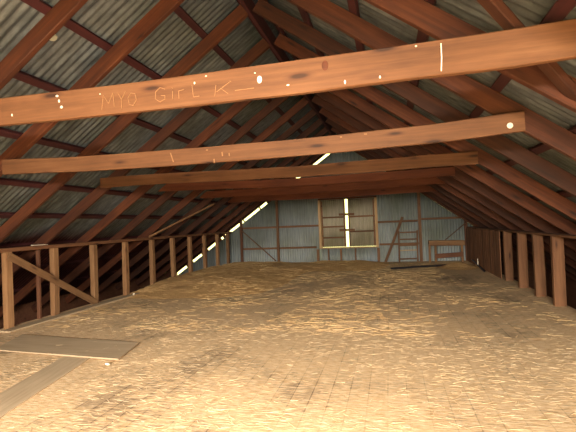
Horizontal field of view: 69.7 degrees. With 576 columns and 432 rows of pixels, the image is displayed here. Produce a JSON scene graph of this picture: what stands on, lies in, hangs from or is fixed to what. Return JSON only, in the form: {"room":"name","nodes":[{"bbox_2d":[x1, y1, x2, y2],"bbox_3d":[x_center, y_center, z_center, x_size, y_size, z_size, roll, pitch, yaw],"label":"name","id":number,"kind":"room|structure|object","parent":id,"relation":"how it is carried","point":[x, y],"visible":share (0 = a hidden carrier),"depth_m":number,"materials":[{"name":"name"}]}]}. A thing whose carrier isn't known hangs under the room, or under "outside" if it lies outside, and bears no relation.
{"room":"farm building","nodes":[
{"label":"farm building","id":0,"kind":"room"},
{"bbox_2d":[0,271,177,328],"bbox_3d":[-6.749,3.324,7.932,0.060,2.605,18.647,-3,-1,14],"label":"wall","id":1,"kind":"structure","parent":0,"point":[23,313],"depth_m":11.28,"materials":[{"name":"brown wood"}]},
{"bbox_2d":[0,0,87,89],"bbox_3d":[-4.228,-0.262,4.376,6.874,4.828,0.069,-3,-1,14],"label":"rafter","id":2,"kind":"object","parent":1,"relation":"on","point":[62,11],"visible":1,"depth_m":3.91,"materials":[{"name":"brown wood"}]},
{"bbox_2d":[0,260,575,431],"bbox_3d":[-0.145,1.652,6.249,8.868,0.050,18.497,-3,-1,14],"label":"floor","id":3,"kind":"structure","parent":0,"point":[334,368],"depth_m":4.41,"materials":[{"name":"wood"}]},
{"bbox_2d":[1,252,14,328],"bbox_3d":[-4.508,1.196,6.656,0.106,1.228,0.121,-3,-1,14],"label":"wall post","id":4,"kind":"object","parent":3,"relation":"on","point":[7,266],"visible":0.84,"depth_m":6.61,"materials":[{"name":"brown wood"}]},
{"bbox_2d":[36,250,41,318],"bbox_3d":[-4.426,1.216,7.340,0.061,1.208,0.054,-3,-2,14],"label":"stud","id":5,"kind":"object","parent":3,"relation":"on","point":[38,278],"visible":0.86,"depth_m":7.32,"materials":[{"name":"brown wood"}]},
{"bbox_2d":[0,356,89,417],"bbox_3d":[-2.531,1.674,4.099,0.364,0.016,1.930,-2,-1,0],"label":"plank","id":6,"kind":"object","parent":3,"relation":"on","point":[16,395],"visible":0.82,"depth_m":4.12,"materials":[{"name":"brown wood"}]},
{"bbox_2d":[49,248,59,315],"bbox_3d":[-4.286,1.205,7.588,0.104,1.228,0.124,-2,-1,14],"label":"wall post","id":7,"kind":"object","parent":3,"relation":"on","point":[53,252],"visible":0.81,"depth_m":7.54,"materials":[{"name":"brown wood"}]},
{"bbox_2d":[0,334,138,359],"bbox_3d":[-2.941,1.698,5.399,2.304,0.016,0.664,-3,-1,19],"label":"sheet","id":8,"kind":"object","parent":3,"relation":"on","point":[35,344],"visible":1,"depth_m":5.33,"materials":[{"name":"brown wood"}]},
{"bbox_2d":[0,293,138,332],"bbox_3d":[-3.926,1.798,8.075,0.201,0.033,3.540,-3,-1,14],"label":"plank","id":9,"kind":"object","parent":3,"relation":"on","point":[30,324],"visible":0.93,"depth_m":7.42,"materials":[{"name":"brown wood"}]},
{"bbox_2d":[89,245,98,304],"bbox_3d":[-4.035,1.214,8.598,0.105,1.228,0.124,-2,-1,14],"label":"wall post","id":10,"kind":"object","parent":3,"relation":"on","point":[93,255],"visible":0.84,"depth_m":8.55,"materials":[{"name":"brown wood"}]},
{"bbox_2d":[7,253,97,303],"bbox_3d":[-4.207,1.219,7.580,0.030,1.244,2.057,-3,-1,14],"label":"diagonal brace","id":11,"kind":"object","parent":10,"relation":"attached to","point":[13,258],"visible":0.96,"depth_m":7.37,"materials":[{"name":"brown wood"}]},
{"bbox_2d":[122,242,129,294],"bbox_3d":[-3.783,1.224,9.642,0.104,1.228,0.130,-2,-1,14],"label":"wall post","id":12,"kind":"object","parent":3,"relation":"on","point":[125,252],"visible":0.93,"depth_m":9.59,"materials":[{"name":"brown wood"}]},
{"bbox_2d":[149,240,155,284],"bbox_3d":[-3.518,1.234,10.719,0.102,1.228,0.124,-2,-1,14],"label":"wall post","id":13,"kind":"object","parent":3,"relation":"on","point":[151,242],"visible":0.81,"depth_m":10.67,"materials":[{"name":"brown wood"}]},
{"bbox_2d":[169,238,175,276],"bbox_3d":[-3.260,1.243,11.726,0.106,1.228,0.126,-3,-1,14],"label":"wall post","id":14,"kind":"object","parent":3,"relation":"on","point":[172,240],"visible":0.84,"depth_m":11.67,"materials":[{"name":"brown wood"}]},
{"bbox_2d":[187,237,192,271],"bbox_3d":[-3.014,1.253,12.736,0.106,1.228,0.124,-3,-1,14],"label":"wall post","id":15,"kind":"object","parent":3,"relation":"on","point":[189,239],"visible":0.78,"depth_m":12.68,"materials":[{"name":"brown wood"}]},
{"bbox_2d":[202,235,207,268],"bbox_3d":[-2.765,1.262,13.743,0.106,1.228,0.124,-3,-1,14],"label":"wall post","id":16,"kind":"object","parent":3,"relation":"on","point":[204,248],"visible":0.83,"depth_m":13.69,"materials":[{"name":"brown wood"}]},
{"bbox_2d":[215,234,219,265],"bbox_3d":[-2.519,1.272,14.785,0.105,1.228,0.126,-2,-1,14],"label":"wall post","id":17,"kind":"object","parent":3,"relation":"on","point":[216,235],"visible":0.84,"depth_m":14.74,"materials":[{"name":"brown wood"}]},
{"bbox_2d":[226,233,229,263],"bbox_3d":[-2.284,1.281,15.736,0.105,1.228,0.128,-2,-1,14],"label":"wall post","id":18,"kind":"object","parent":3,"relation":"on","point":[227,234],"visible":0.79,"depth_m":15.68,"materials":[{"name":"brown wood"}]},
{"bbox_2d":[239,219,243,261],"bbox_3d":[-1.804,0.907,16.079,0.092,1.950,0.092,-3,-1,14],"label":"stud","id":19,"kind":"object","parent":3,"relation":"on","point":[240,220],"visible":0.78,"depth_m":16.04,"materials":[{"name":"brown wood"}]},
{"bbox_2d":[243,226,275,228],"bbox_3d":[-1.099,0.457,15.952,1.369,0.079,0.033,-3,-1,14],"label":"wall rail","id":20,"kind":"object","parent":19,"relation":"attached to","point":[269,226],"visible":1,"depth_m":15.94,"materials":[{"name":"brown wood"}]},
{"bbox_2d":[243,247,276,249],"bbox_3d":[-1.067,1.259,15.936,1.369,0.075,0.032,-3,-1,14],"label":"wall rail","id":21,"kind":"object","parent":19,"relation":"attached to","point":[268,247],"visible":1,"depth_m":15.94,"materials":[{"name":"brown wood"}]},
{"bbox_2d":[275,200,279,260],"bbox_3d":[-0.402,0.268,15.741,0.092,3.100,0.093,-3,-1,14],"label":"stud","id":22,"kind":"object","parent":3,"relation":"on","point":[276,201],"visible":0.7,"depth_m":15.70,"materials":[{"name":"brown wood"}]},
{"bbox_2d":[280,246,316,248],"bbox_3d":[0.383,1.194,15.580,1.419,0.077,0.031,-3,-1,14],"label":"wall rail","id":23,"kind":"object","parent":22,"relation":"attached to","point":[304,247],"visible":1,"depth_m":15.55,"materials":[{"name":"brown wood"}]},
{"bbox_2d":[0,316,575,431],"bbox_3d":[-0.624,1.583,4.251,8.493,0.049,4.672,-3,-1,14],"label":"litter","id":24,"kind":"object","parent":3,"relation":"on","point":[349,331],"visible":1,"depth_m":4.04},
{"bbox_2d":[126,260,478,298],"bbox_3d":[1.128,1.590,11.526,8.423,0.193,7.302,-3,-1,14],"label":"heap","id":25,"kind":"object","parent":3,"relation":"on","point":[158,292],"visible":0.93,"depth_m":11.16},
{"bbox_2d":[45,260,572,338],"bbox_3d":[0.866,1.568,10.334,8.534,0.193,9.661,-3,-1,14],"label":"litter","id":26,"kind":"object","parent":3,"relation":"on","point":[351,261],"visible":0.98,"depth_m":8.01,"materials":[{"name":"plant"}]},
{"bbox_2d":[384,217,403,261],"bbox_3d":[3.741,0.829,14.588,0.739,1.599,0.060,-2,-1,7],"label":"prop","id":27,"kind":"object","parent":3,"relation":"on","point":[401,219],"visible":1,"depth_m":14.57,"materials":[{"name":"brown wood"}]},
{"bbox_2d":[398,230,418,261],"bbox_3d":[4.174,1.048,14.341,0.691,1.104,0.080,-3,-1,14],"label":"ladder","id":28,"kind":"object","parent":3,"relation":"on","point":[416,231],"visible":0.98,"depth_m":14.32,"materials":[{"name":"brown wood"}]},
{"bbox_2d":[391,264,445,269],"bbox_3d":[4.115,1.544,12.616,2.041,0.070,0.085,-2,-1,-9],"label":"pole","id":29,"kind":"object","parent":3,"relation":"on","point":[420,266],"visible":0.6,"depth_m":12.55,"materials":[{"name":"wood"}]},
{"bbox_2d":[417,192,422,261],"bbox_3d":[4.617,0.093,14.509,0.103,3.000,0.092,-3,-1,14],"label":"stud","id":30,"kind":"object","parent":3,"relation":"on","point":[418,193],"visible":0.77,"depth_m":14.46,"materials":[{"name":"brown wood"}]},
{"bbox_2d":[380,242,418,244],"bbox_3d":[3.950,0.994,14.706,1.345,0.076,0.032,-3,-1,14],"label":"wall rail","id":31,"kind":"object","parent":30,"relation":"attached to","point":[413,242],"visible":0.67,"depth_m":14.68,"materials":[{"name":"brown wood"}]},
{"bbox_2d":[421,216,461,219],"bbox_3d":[5.354,0.076,14.369,1.380,0.077,0.031,-3,-1,14],"label":"wall rail","id":32,"kind":"object","parent":30,"relation":"attached to","point":[457,217],"visible":0.84,"depth_m":14.37,"materials":[{"name":"brown wood"}]},
{"bbox_2d":[428,240,464,262],"bbox_3d":[5.314,1.179,13.869,1.133,0.749,0.303,-3,-1,14],"label":"bench","id":33,"kind":"object","parent":3,"relation":"on","point":[435,243],"visible":0.98,"depth_m":13.77,"materials":[{"name":"brown wood"}]},
{"bbox_2d":[464,220,467,260],"bbox_3d":[6.090,0.477,14.145,0.102,2.100,0.094,-3,-1,14],"label":"stud","id":34,"kind":"object","parent":3,"relation":"on","point":[466,224],"visible":0.38,"depth_m":14.10,"materials":[{"name":"brown wood"}]},
{"bbox_2d":[469,228,471,262],"bbox_3d":[5.907,0.957,13.351,0.022,1.127,0.205,-3,-1,14],"label":"board","id":35,"kind":"object","parent":3,"relation":"on","point":[469,228],"visible":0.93,"depth_m":13.32,"materials":[{"name":"brown wood"}]},
{"bbox_2d":[472,229,474,264],"bbox_3d":[5.802,0.957,12.918,0.023,1.118,0.207,-3,-1,14],"label":"board","id":36,"kind":"object","parent":3,"relation":"on","point":[472,229],"visible":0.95,"depth_m":12.92,"materials":[{"name":"brown wood"}]},
{"bbox_2d":[473,229,475,264],"bbox_3d":[5.750,0.952,12.704,0.022,1.124,0.204,-3,-1,14],"label":"board","id":37,"kind":"object","parent":3,"relation":"on","point":[473,229],"visible":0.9,"depth_m":12.69,"materials":[{"name":"brown wood"}]},
{"bbox_2d":[476,229,478,262],"bbox_3d":[5.642,0.949,12.273,0.022,1.123,0.207,-3,-1,14],"label":"board","id":38,"kind":"object","parent":3,"relation":"on","point":[476,229],"visible":0.69,"depth_m":12.26,"materials":[{"name":"brown wood"}]},
{"bbox_2d":[478,229,480,265],"bbox_3d":[5.589,0.945,12.057,0.021,1.127,0.208,-3,-1,14],"label":"board","id":39,"kind":"object","parent":3,"relation":"on","point":[478,229],"visible":0.71,"depth_m":12.05,"materials":[{"name":"brown wood"}]},
{"bbox_2d":[479,229,482,267],"bbox_3d":[5.537,0.946,11.841,0.022,1.120,0.206,-3,-1,14],"label":"board","id":40,"kind":"object","parent":3,"relation":"on","point":[479,229],"visible":0.74,"depth_m":11.84,"materials":[{"name":"brown wood"}]},
{"bbox_2d":[481,229,484,269],"bbox_3d":[5.484,0.939,11.626,0.023,1.130,0.206,-3,-1,14],"label":"board","id":41,"kind":"object","parent":3,"relation":"on","point":[481,229],"visible":0.79,"depth_m":11.61,"materials":[{"name":"brown wood"}]},
{"bbox_2d":[483,230,485,269],"bbox_3d":[5.431,0.950,11.410,0.020,1.105,0.207,-3,-1,14],"label":"board","id":42,"kind":"object","parent":3,"relation":"on","point":[483,230],"visible":0.83,"depth_m":11.40,"materials":[{"name":"brown wood"}]},
{"bbox_2d":[484,230,487,271],"bbox_3d":[5.378,0.944,11.193,0.021,1.112,0.208,-3,-1,14],"label":"board","id":43,"kind":"object","parent":3,"relation":"on","point":[484,230],"visible":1,"depth_m":11.18,"materials":[{"name":"brown wood"}]},
{"bbox_2d":[486,230,489,272],"bbox_3d":[5.326,0.930,10.979,0.023,1.135,0.206,-3,-1,14],"label":"board","id":44,"kind":"object","parent":3,"relation":"on","point":[486,230],"visible":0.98,"depth_m":10.97,"materials":[{"name":"brown wood"}]},
{"bbox_2d":[488,230,491,273],"bbox_3d":[5.272,0.934,10.764,0.020,1.123,0.208,-3,-1,14],"label":"board","id":45,"kind":"object","parent":3,"relation":"on","point":[490,257],"visible":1,"depth_m":10.75,"materials":[{"name":"brown wood"}]},
{"bbox_2d":[490,230,493,274],"bbox_3d":[5.219,0.930,10.547,0.020,1.128,0.208,-3,-1,14],"label":"board","id":46,"kind":"object","parent":3,"relation":"on","point":[491,236],"visible":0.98,"depth_m":10.54,"materials":[{"name":"brown wood"}]},
{"bbox_2d":[492,231,496,275],"bbox_3d":[5.168,0.936,10.332,0.024,1.112,0.206,-3,-1,14],"label":"board","id":47,"kind":"object","parent":3,"relation":"on","point":[493,234],"visible":0.9,"depth_m":10.32,"materials":[{"name":"brown wood"}]},
{"bbox_2d":[494,231,498,276],"bbox_3d":[5.115,0.928,10.117,0.024,1.123,0.207,-3,-1,14],"label":"board","id":48,"kind":"object","parent":3,"relation":"on","point":[495,232],"visible":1,"depth_m":10.11,"materials":[{"name":"brown wood"}]},
{"bbox_2d":[497,231,501,278],"bbox_3d":[5.061,0.929,9.900,0.020,1.117,0.206,-3,-1,14],"label":"board","id":49,"kind":"object","parent":3,"relation":"on","point":[498,232],"visible":1,"depth_m":9.86,"materials":[{"name":"brown wood"}]},
{"bbox_2d":[503,231,513,280],"bbox_3d":[5.074,0.916,9.528,0.175,1.128,0.089,-2,-1,14],"label":"wall post","id":50,"kind":"object","parent":3,"relation":"on","point":[507,236],"visible":0.9,"depth_m":9.49,"materials":[{"name":"brown wood"}]},
{"bbox_2d":[516,233,528,287],"bbox_3d":[4.827,0.906,8.507,0.174,1.128,0.086,-2,-1,14],"label":"wall post","id":51,"kind":"object","parent":3,"relation":"on","point":[522,255],"visible":0.91,"depth_m":8.47,"materials":[{"name":"brown wood"}]},
{"bbox_2d":[531,234,546,296],"bbox_3d":[4.578,0.898,7.537,0.172,1.128,0.084,-3,-1,14],"label":"wall post","id":52,"kind":"object","parent":3,"relation":"on","point":[537,240],"visible":0.91,"depth_m":7.50,"materials":[{"name":"brown wood"}]},
{"bbox_2d":[550,236,566,305],"bbox_3d":[4.377,0.890,6.691,0.174,1.128,0.092,-2,-1,14],"label":"wall post","id":53,"kind":"object","parent":3,"relation":"on","point":[556,243],"visible":0.91,"depth_m":6.65,"materials":[{"name":"brown wood"}]},
{"bbox_2d":[0,0,575,306],"bbox_3d":[-0.331,-0.584,6.470,13.642,4.897,18.798,-3,-1,14],"label":"ceiling","id":54,"kind":"structure","parent":0,"point":[62,62],"depth_m":5.59,"materials":[{"name":"metal"}]},
{"bbox_2d":[0,18,575,126],"bbox_3d":[-0.983,-0.883,2.986,5.991,0.258,0.060,-3,-1,14],"label":"tie beam","id":55,"kind":"structure","parent":54,"relation":"attached to","point":[554,41],"depth_m":2.69,"materials":[{"name":"brown wood"}]},
{"bbox_2d":[158,167,454,191],"bbox_3d":[0.048,-0.708,8.480,6.326,0.210,0.055,-2,-1,14],"label":"tie beam","id":56,"kind":"structure","parent":54,"relation":"attached to","point":[444,171],"depth_m":8.33,"materials":[{"name":"wood"}]},
{"bbox_2d":[200,177,444,198],"bbox_3d":[0.682,-0.701,10.507,6.323,0.227,0.058,-3,-1,14],"label":"tie beam","id":57,"kind":"structure","parent":54,"relation":"attached to","point":[432,180],"depth_m":10.44,"materials":[{"name":"wood"}]},
{"bbox_2d":[177,151,534,288],"bbox_3d":[1.774,0.868,15.289,13.194,7.110,0.027,-3,-1,14],"label":"wall","id":58,"kind":"structure","parent":0,"point":[300,211],"depth_m":15.26,"materials":[{"name":"metal"}]},
{"bbox_2d":[176,154,325,272],"bbox_3d":[-1.365,-0.220,16.089,6.886,4.814,0.054,-3,-1,14],"label":"gap","id":59,"kind":"object","parent":58,"relation":"attached to","point":[322,155],"visible":0.3,"depth_m":16.22,"materials":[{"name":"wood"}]},
{"bbox_2d":[279,196,417,248],"bbox_3d":[2.128,0.248,15.218,5.060,1.856,0.224,-3,-1,14],"label":"window","id":60,"kind":"structure","parent":58,"relation":"in","point":[362,211],"depth_m":15.24,"materials":[{"name":"brown wood"}]},
{"bbox_2d":[545,270,575,308],"bbox_3d":[6.340,2.720,4.723,0.060,2.637,18.647,-3,-1,14],"label":"wall","id":61,"kind":"structure","parent":0,"point":[570,283],"depth_m":11.83,"materials":[{"name":"brown wood"}]},
{"bbox_2d":[274,33,575,220],"bbox_3d":[3.046,-0.560,5.642,6.532,4.838,0.066,-3,-1,14],"label":"rafter","id":62,"kind":"object","parent":61,"relation":"on","point":[505,171],"visible":0.73,"depth_m":5.75,"materials":[{"name":"brown wood"}]},
{"bbox_2d":[295,59,575,234],"bbox_3d":[3.302,-0.551,6.683,6.527,4.840,0.069,-3,-1,14],"label":"rafter","id":63,"kind":"object","parent":61,"relation":"on","point":[474,171],"visible":0.66,"depth_m":6.69,"materials":[{"name":"brown wood"}]},
{"bbox_2d":[312,95,575,261],"bbox_3d":[3.810,-0.531,8.753,6.531,4.837,0.069,-3,-1,14],"label":"rafter","id":64,"kind":"object","parent":61,"relation":"on","point":[459,186],"visible":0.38,"depth_m":8.74,"materials":[{"name":"brown wood"}]},
{"bbox_2d":[239,0,335,134],"bbox_3d":[-0.285,-2.744,6.309,0.050,0.225,18.367,-3,-1,14],"label":"board","id":65,"kind":"object","parent":64,"relation":"attached to","point":[248,5],"visible":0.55,"depth_m":6.32,"materials":[{"name":"brown wood"}]},
{"bbox_2d":[313,92,575,250],"bbox_3d":[3.556,-0.540,7.713,6.530,4.839,0.070,-3,-1,14],"label":"rafter","id":66,"kind":"object","parent":61,"relation":"on","point":[460,176],"visible":0.68,"depth_m":7.71,"materials":[{"name":"brown wood"}]},
{"bbox_2d":[319,108,575,268],"bbox_3d":[4.059,-0.523,9.767,6.527,4.839,0.067,-3,-1,14],"label":"rafter","id":67,"kind":"object","parent":61,"relation":"on","point":[452,190],"visible":0.34,"depth_m":9.70,"materials":[{"name":"brown wood"}]},
{"bbox_2d":[325,118,575,275],"bbox_3d":[4.309,-0.511,10.785,6.528,4.837,0.068,-3,-1,14],"label":"rafter","id":68,"kind":"object","parent":61,"relation":"on","point":[446,193],"visible":0.28,"depth_m":10.69,"materials":[{"name":"brown wood"}]},
{"bbox_2d":[354,151,551,272],"bbox_3d":[5.026,-0.487,13.700,6.529,4.836,0.068,-3,-1,14],"label":"rafter","id":69,"kind":"object","parent":61,"relation":"on","point":[357,152],"visible":0.17,"depth_m":13.57,"materials":[{"name":"brown wood"}]},
{"bbox_2d":[263,0,299,59],"bbox_3d":[-0.134,-2.859,6.283,0.102,0.099,18.387,-3,-1,14],"label":"purlin","id":70,"kind":"object","parent":69,"relation":"on","point":[280,30],"visible":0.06,"depth_m":6.35,"materials":[{"name":"brown wood"}]},
{"bbox_2d":[297,7,338,97],"bbox_3d":[0.466,-2.448,6.132,0.103,0.098,18.387,-3,-1,14],"label":"purlin","id":71,"kind":"object","parent":69,"relation":"on","point":[306,19],"visible":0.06,"depth_m":5.13,"materials":[{"name":"brown wood"}]},
{"bbox_2d":[404,0,435,125],"bbox_3d":[1.726,-1.583,5.814,0.103,0.100,18.387,-3,-1,14],"label":"purlin","id":72,"kind":"object","parent":69,"relation":"on","point":[421,37],"visible":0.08,"depth_m":3.71,"materials":[{"name":"brown wood"}]},
{"bbox_2d":[364,0,575,112],"bbox_3d":[2.339,-0.584,2.764,6.526,4.838,0.070,-3,-1,14],"label":"rafter","id":73,"kind":"object","parent":61,"relation":"on","point":[431,20],"visible":0.57,"depth_m":3.02,"materials":[{"name":"brown wood"}]},
{"bbox_2d":[477,0,575,101],"bbox_3d":[1.590,-1.024,2.626,1.141,0.673,0.108,-2,-1,-28],"label":"strut","id":74,"kind":"object","parent":73,"relation":"attached to","point":[500,12],"visible":0.57,"depth_m":2.53,"materials":[{"name":"brown wood"}]},
{"bbox_3d":[-5.005,1.177,4.637,0.104,1.228,0.122,-3,-1,14],"label":"wall post","id":75,"kind":"object","parent":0,"visible":0},
{"bbox_2d":[0,232,231,252],"bbox_3d":[-4.397,0.552,7.241,0.114,0.072,18.277,-3,-1,14],"label":"plate","id":76,"kind":"object","parent":75,"relation":"on","point":[13,249],"visible":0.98,"depth_m":8.43,"materials":[{"name":"brown wood"}]},
{"bbox_2d":[0,0,184,176],"bbox_3d":[-4.018,-0.254,5.229,6.876,4.828,0.070,-3,-1,14],"label":"rafter","id":77,"kind":"object","parent":76,"relation":"on","point":[162,9],"visible":0.77,"depth_m":4.73,"materials":[{"name":"brown wood"}]},
{"bbox_2d":[2,111,524,174],"bbox_3d":[-0.676,-0.678,4.320,5.686,0.243,0.061,-3,-1,14],"label":"tie beam","id":78,"kind":"structure","parent":77,"relation":"attached to","point":[507,123],"depth_m":4.14,"materials":[{"name":"brown wood"}]},
{"bbox_2d":[0,4,248,242],"bbox_3d":[-3.769,-0.244,6.244,6.877,4.827,0.071,-3,-1,14],"label":"rafter","id":79,"kind":"object","parent":76,"relation":"on","point":[239,14],"visible":0.8,"depth_m":5.90,"materials":[{"name":"brown wood"}]},
{"bbox_2d":[0,100,252,317],"bbox_3d":[-3.266,-0.225,8.295,6.874,4.831,0.071,-3,-1,14],"label":"rafter","id":80,"kind":"object","parent":76,"relation":"on","point":[236,107],"visible":0.57,"depth_m":8.27,"materials":[{"name":"brown wood"}]},
{"bbox_2d":[0,212,234,218],"bbox_3d":[-4.044,-0.001,7.216,0.103,0.097,18.387,-3,-1,14],"label":"purlin","id":81,"kind":"object","parent":80,"relation":"on","point":[2,214],"visible":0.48,"depth_m":7.88,"materials":[{"name":"brown wood"}]},
{"bbox_2d":[0,38,269,285],"bbox_3d":[-3.522,-0.235,7.250,6.874,4.827,0.069,-3,-1,14],"label":"rafter","id":82,"kind":"object","parent":76,"relation":"on","point":[262,46],"visible":0.63,"depth_m":7.04,"materials":[{"name":"brown wood"}]},
{"bbox_2d":[100,151,477,187],"bbox_3d":[-0.303,-0.671,6.373,5.977,0.204,0.057,-2,-1,14],"label":"tie beam","id":83,"kind":"structure","parent":82,"relation":"attached to","point":[461,158],"depth_m":6.23,"materials":[{"name":"brown wood"}]},
{"bbox_2d":[31,96,289,311],"bbox_3d":[-3.013,-0.214,9.320,6.875,4.826,0.067,-3,-1,14],"label":"rafter","id":84,"kind":"object","parent":76,"relation":"on","point":[278,101],"visible":0.66,"depth_m":9.29,"materials":[{"name":"brown wood"}]},
{"bbox_2d":[65,97,308,303],"bbox_3d":[-2.758,-0.206,10.363,6.871,4.829,0.068,-3,-1,14],"label":"rafter","id":85,"kind":"object","parent":76,"relation":"on","point":[303,102],"visible":0.69,"depth_m":10.33,"materials":[{"name":"brown wood"}]},
{"bbox_2d":[149,203,213,237],"bbox_3d":[-2.794,0.100,11.009,1.846,0.880,0.083,-2,-1,-35],"label":"brace","id":86,"kind":"object","parent":85,"relation":"attached to","point":[175,223],"visible":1,"depth_m":10.94,"materials":[{"name":"brown wood"}]},
{"bbox_2d":[98,109,316,292],"bbox_3d":[-2.508,-0.195,11.381,6.876,4.831,0.068,-3,-1,14],"label":"rafter","id":87,"kind":"object","parent":76,"relation":"on","point":[311,113],"visible":0.66,"depth_m":11.40,"materials":[{"name":"brown wood"}]},
{"bbox_2d":[115,119,322,290],"bbox_3d":[-2.256,-0.186,12.397,6.871,4.826,0.067,-3,-1,14],"label":"rafter","id":88,"kind":"object","parent":76,"relation":"on","point":[318,123],"visible":0.63,"depth_m":12.45,"materials":[{"name":"brown wood"}]},
{"bbox_2d":[174,5,308,137],"bbox_3d":[-0.924,-2.432,6.473,0.103,0.097,18.387,-3,-1,14],"label":"purlin","id":89,"kind":"object","parent":88,"relation":"on","point":[179,10],"visible":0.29,"depth_m":5.54,"materials":[{"name":"brown wood"}]},
{"bbox_2d":[135,127,327,284],"bbox_3d":[-2.008,-0.177,13.421,6.874,4.828,0.068,-3,-1,14],"label":"rafter","id":90,"kind":"object","parent":76,"relation":"on","point":[324,130],"visible":0.6,"depth_m":13.53,"materials":[{"name":"brown wood"}]},
{"bbox_2d":[0,244,201,272],"bbox_3d":[-5.373,1.036,7.533,0.103,0.098,18.387,-3,-1,14],"label":"purlin","id":91,"kind":"object","parent":90,"relation":"on","point":[135,253],"visible":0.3,"depth_m":9.60,"materials":[{"name":"brown wood"}]},
{"bbox_2d":[21,0,300,165],"bbox_3d":[-1.593,-1.910,6.632,0.106,0.098,18.387,-3,-1,14],"label":"purlin","id":92,"kind":"object","parent":90,"relation":"on","point":[41,6],"visible":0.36,"depth_m":4.61,"materials":[{"name":"brown wood"}]},
{"bbox_2d":[236,0,329,133],"bbox_3d":[-0.405,-2.836,6.349,0.104,0.096,18.387,-3,-1,14],"label":"purlin","id":93,"kind":"object","parent":90,"relation":"on","point":[239,3],"visible":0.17,"depth_m":6.52,"materials":[{"name":"brown wood"}]},
{"bbox_2d":[156,134,330,279],"bbox_3d":[-1.757,-0.165,14.435,6.875,4.828,0.069,-3,-1,14],"label":"rafter","id":94,"kind":"object","parent":76,"relation":"on","point":[301,159],"visible":0.52,"depth_m":14.57,"materials":[{"name":"brown wood"}]},
{"bbox_2d":[0,258,183,295],"bbox_3d":[-6.079,1.587,7.701,0.104,0.097,18.387,-3,-1,14],"label":"purlin","id":95,"kind":"object","parent":94,"relation":"on","point":[133,268],"visible":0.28,"depth_m":10.64,"materials":[{"name":"brown wood"}]},
{"bbox_2d":[0,231,217,247],"bbox_3d":[-4.713,0.521,7.376,0.103,0.098,18.387,-3,-1,14],"label":"purlin","id":96,"kind":"object","parent":94,"relation":"on","point":[11,245],"visible":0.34,"depth_m":8.24,"materials":[{"name":"brown wood"}]},
{"bbox_2d":[0,127,248,188],"bbox_3d":[-2.818,-0.955,6.924,0.104,0.097,18.387,-3,-1,14],"label":"purlin","id":97,"kind":"object","parent":94,"relation":"on","point":[4,132],"visible":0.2,"depth_m":5.55,"materials":[{"name":"brown wood"}]},
{"bbox_2d":[0,178,249,206],"bbox_3d":[-3.469,-0.449,7.079,0.103,0.098,18.387,-3,-1,14],"label":"purlin","id":98,"kind":"object","parent":94,"relation":"on","point":[3,181],"visible":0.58,"depth_m":6.86,"materials":[{"name":"brown wood"}]},
{"bbox_2d":[13,71,283,178],"bbox_3d":[-2.196,-1.440,6.776,0.105,0.098,18.387,-3,-1,14],"label":"purlin","id":99,"kind":"object","parent":94,"relation":"on","point":[22,76],"visible":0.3,"depth_m":4.76,"materials":[{"name":"brown wood"}]},
{"bbox_2d":[165,154,321,277],"bbox_3d":[-1.543,-0.161,15.307,6.872,4.830,0.071,-3,-1,14],"label":"rafter","id":100,"kind":"object","parent":76,"relation":"on","point":[312,158],"visible":0.59,"depth_m":15.42,"materials":[{"name":"brown wood"}]},
{"bbox_3d":[3.878,0.870,4.654,0.173,1.128,0.091,-2,-1,14],"label":"wall post","id":101,"kind":"object","parent":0,"visible":0},
{"bbox_2d":[468,226,575,238],"bbox_3d":[3.979,0.294,5.187,0.165,0.042,18.277,-3,-1,14],"label":"plate","id":102,"kind":"object","parent":101,"relation":"on","point":[494,229],"visible":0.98,"depth_m":7.61,"materials":[{"name":"brown wood"}]},
{"bbox_2d":[252,0,575,196],"bbox_3d":[2.799,-0.569,4.635,6.530,4.834,0.070,-3,-1,14],"label":"rafter","id":103,"kind":"object","parent":102,"relation":"on","point":[564,180],"visible":0.77,"depth_m":4.89,"materials":[{"name":"brown wood"}]},
{"bbox_2d":[286,0,575,160],"bbox_3d":[2.550,-0.579,3.621,6.529,4.840,0.068,-3,-1,14],"label":"rafter","id":104,"kind":"object","parent":102,"relation":"on","point":[482,96],"visible":0.73,"depth_m":3.82,"materials":[{"name":"brown wood"}]},
{"bbox_2d":[336,134,551,270],"bbox_3d":[4.811,-0.495,12.825,6.531,4.837,0.068,-3,-1,14],"label":"rafter","id":105,"kind":"object","parent":102,"relation":"on","point":[368,155],"visible":0.2,"depth_m":12.69,"materials":[{"name":"brown wood"}]},
{"bbox_2d":[347,0,372,103],"bbox_3d":[1.115,-2.002,5.968,0.103,0.099,18.387,-3,-1,14],"label":"purlin","id":106,"kind":"object","parent":105,"relation":"on","point":[353,6],"visible":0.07,"depth_m":4.05,"materials":[{"name":"brown wood"}]},
{"bbox_2d":[331,126,575,280],"bbox_3d":[4.562,-0.502,11.805,6.530,4.838,0.068,-3,-1,14],"label":"rafter","id":107,"kind":"object","parent":102,"relation":"on","point":[570,275],"visible":0.31,"depth_m":11.65,"materials":[{"name":"brown wood"}]},
{"bbox_2d":[228,185,436,202],"bbox_3d":[1.077,-0.665,12.573,6.592,0.259,0.056,-3,-1,14],"label":"tie beam","id":108,"kind":"structure","parent":107,"relation":"attached to","point":[419,188],"depth_m":12.44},
{"bbox_2d":[446,0,575,149],"bbox_3d":[2.365,-1.144,5.653,0.103,0.098,18.387,-3,-1,14],"label":"purlin","id":109,"kind":"object","parent":107,"relation":"on","point":[560,9],"visible":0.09,"depth_m":2.43,"materials":[{"name":"brown wood"}]},
{"bbox_2d":[486,125,575,174],"bbox_3d":[2.985,-0.719,5.497,0.102,0.100,18.387,-3,-1,14],"label":"purlin","id":110,"kind":"object","parent":107,"relation":"on","point":[539,148],"visible":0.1,"depth_m":4.47,"materials":[{"name":"brown wood"}]},
{"bbox_2d":[511,191,572,203],"bbox_3d":[3.614,-0.287,5.338,0.102,0.099,18.387,-3,-1,14],"label":"purlin","id":111,"kind":"object","parent":107,"relation":"on","point":[562,193],"visible":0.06,"depth_m":5.45,"materials":[{"name":"brown wood"}]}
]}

